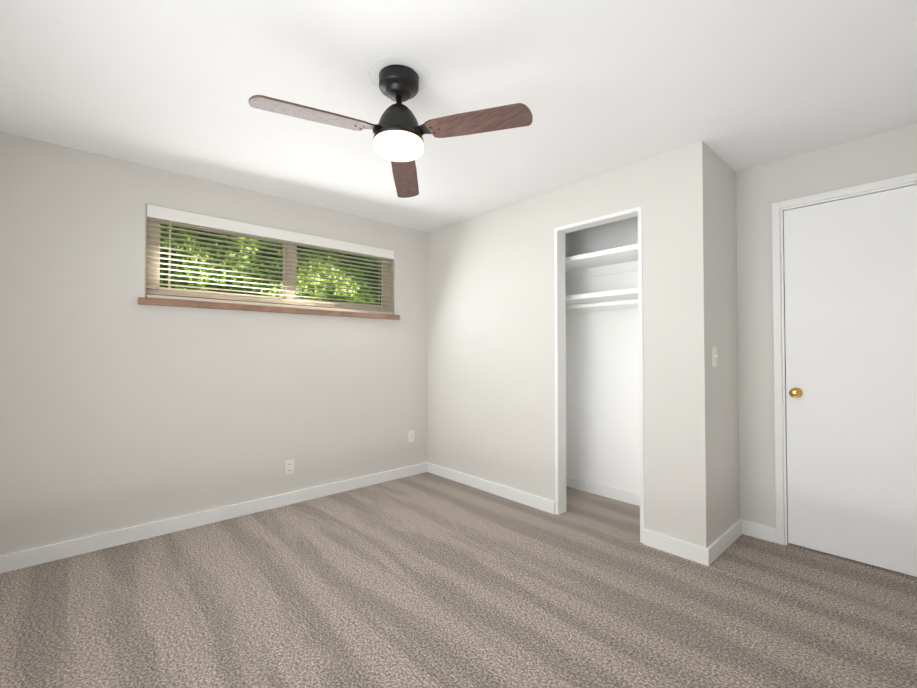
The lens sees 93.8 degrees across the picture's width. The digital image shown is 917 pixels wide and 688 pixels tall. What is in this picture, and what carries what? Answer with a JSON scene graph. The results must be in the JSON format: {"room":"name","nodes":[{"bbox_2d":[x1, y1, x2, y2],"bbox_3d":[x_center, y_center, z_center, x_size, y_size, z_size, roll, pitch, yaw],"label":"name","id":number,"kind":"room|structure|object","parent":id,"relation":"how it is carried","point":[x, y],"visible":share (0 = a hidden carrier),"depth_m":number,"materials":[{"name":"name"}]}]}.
{"room":"empty bedroom","nodes":[
{"label":"empty bedroom","id":0,"kind":"room"},
{"bbox_2d":[0,131,427,555],"bbox_3d":[-1.643,0.054,3.280,3.650,2.440,0.150,1,-1,-42],"label":"wall","id":1,"kind":"structure","parent":0,"point":[121,407],"depth_m":2.84,"materials":[{"name":"paint"}]},
{"bbox_2d":[0,462,427,572],"bbox_3d":[-1.558,1.227,3.224,3.370,0.092,0.016,1,-1,-42],"label":"baseboard","id":2,"kind":"structure","parent":1,"relation":"attached to","point":[35,556],"depth_m":2.92,"materials":[{"name":"white wood"}]},
{"bbox_2d":[138,204,399,319],"bbox_3d":[-1.367,-0.579,3.510,2.029,0.668,0.158,1,-1,-42],"label":"window unit","id":3,"kind":"structure","parent":1,"relation":"in","point":[155,293],"depth_m":3.31,"materials":[{"name":"beige"}]},
{"bbox_2d":[285,459,293,474],"bbox_3d":[-1.349,0.985,3.423,0.072,0.116,0.008,1,-1,-42],"label":"electrical outlet plate","id":4,"kind":"object","parent":1,"relation":"attached to","point":[289,467],"visible":1,"depth_m":3.42,"materials":[{"name":"white plastic"}]},
{"bbox_2d":[408,430,413,442],"bbox_3d":[-0.462,0.911,4.223,0.072,0.116,0.017,1,-1,-42],"label":"outlet plate","id":5,"kind":"object","parent":1,"relation":"attached to","point":[411,436],"visible":1,"depth_m":4.22,"materials":[{"name":"white plastic"}]},
{"bbox_2d":[0,472,916,687],"bbox_3d":[-0.046,1.300,1.972,4.290,0.100,4.200,1,-1,-42],"label":"floor","id":6,"kind":"structure","parent":0,"point":[426,580],"depth_m":2.04,"materials":[{"name":"carpet"}]},
{"bbox_2d":[0,0,916,231],"bbox_3d":[-0.046,-1.239,2.018,4.290,0.100,4.200,1,-1,-42],"label":"ceiling","id":7,"kind":"structure","parent":0,"point":[598,87],"depth_m":1.97,"materials":[{"name":"paint"}]},
{"bbox_2d":[249,56,532,197],"bbox_3d":[-0.305,-1.021,1.815,1.026,0.344,1.064,1,-1,-42],"label":"ceiling fan","id":8,"kind":"object","parent":7,"relation":"hanging from","point":[398,132],"visible":1,"depth_m":1.81,"materials":[{"name":"wood"}]},
{"bbox_2d":[428,141,711,547],"bbox_3d":[0.588,0.057,3.462,0.100,2.440,2.580,1,-1,-42],"label":"wall","id":9,"kind":"structure","parent":0,"point":[491,359],"depth_m":3.29,"materials":[{"name":"paint"}]},
{"bbox_2d":[428,462,554,513],"bbox_3d":[0.210,1.237,3.771,0.016,0.092,1.523,1,-1,-42],"label":"baseboard","id":10,"kind":"structure","parent":9,"relation":"attached to","point":[544,504],"depth_m":3.64,"materials":[{"name":"white wood"}]},
{"bbox_2d":[554,206,643,542],"bbox_3d":[0.990,0.194,3.017,0.108,2.150,0.669,1,-1,-42],"label":"door frame","id":11,"kind":"structure","parent":9,"relation":"attached to","point":[560,368],"depth_m":3.21,"materials":[{"name":"white wood"}]},
{"bbox_2d":[643,529,707,565],"bbox_3d":[1.292,1.215,2.579,0.016,0.092,0.358,1,-1,-42],"label":"baseboard","id":12,"kind":"structure","parent":9,"relation":"attached to","point":[690,551],"depth_m":2.56,"materials":[{"name":"white wood"}]},
{"bbox_2d":[708,147,739,542],"bbox_3d":[1.659,0.045,2.758,0.540,2.440,0.100,1,-1,-42],"label":"wall","id":13,"kind":"structure","parent":0,"point":[724,341],"depth_m":2.71,"materials":[{"name":"paint"}]},
{"bbox_2d":[712,347,717,365],"bbox_3d":[1.547,0.076,2.574,0.072,0.116,0.022,1,-1,-42],"label":"switch plate","id":14,"kind":"object","parent":13,"relation":"attached to","point":[714,356],"visible":1,"depth_m":2.57,"materials":[{"name":"white plastic"}]},
{"bbox_2d":[708,519,747,565],"bbox_3d":[1.654,1.217,2.655,0.656,0.092,0.016,1,-1,-42],"label":"baseboard","id":15,"kind":"structure","parent":13,"relation":"attached to","point":[715,549],"depth_m":2.64,"materials":[{"name":"white wood"}]},
{"bbox_2d":[565,123,916,544],"bbox_3d":[1.825,0.050,3.051,0.100,2.440,3.250,1,-1,-42],"label":"wall","id":16,"kind":"structure","parent":0,"point":[760,189],"depth_m":2.88,"materials":[{"name":"paint"}]},
{"bbox_2d":[565,244,637,312],"bbox_3d":[1.145,-0.493,3.439,0.400,0.410,1.576,1,-1,-42],"label":"closet shelf","id":17,"kind":"object","parent":16,"relation":"attached to","point":[611,261],"visible":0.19,"depth_m":3.45,"materials":[{"name":"white wood"}]},
{"bbox_2d":[566,476,639,505],"bbox_3d":[1.287,1.233,3.537,0.016,0.092,1.576,1,-1,-42],"label":"baseboard","id":18,"kind":"structure","parent":16,"relation":"attached to","point":[633,498],"depth_m":3.59,"materials":[{"name":"white wood"}]},
{"bbox_2d":[772,173,916,544],"bbox_3d":[2.362,0.174,2.445,0.116,2.170,0.904,1,-1,-42],"label":"door frame","id":19,"kind":"structure","parent":16,"relation":"attached to","point":[781,495],"depth_m":2.71,"materials":[{"name":"white wood"}]},
{"bbox_2d":[784,185,916,576],"bbox_3d":[2.327,0.196,2.413,0.105,2.101,0.790,1,-1,-42],"label":"door","id":20,"kind":"structure","parent":16,"relation":"in","point":[850,270],"depth_m":2.48,"materials":[{"name":"white paint"}]},
{"label":"outside","id":21,"kind":"structure","parent":0,"visible":0},
{"bbox_2d":[160,224,381,304],"bbox_3d":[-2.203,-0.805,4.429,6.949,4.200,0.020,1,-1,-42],"label":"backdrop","id":22,"kind":"structure","parent":21,"point":[249,271],"depth_m":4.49,"materials":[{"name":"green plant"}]}
]}

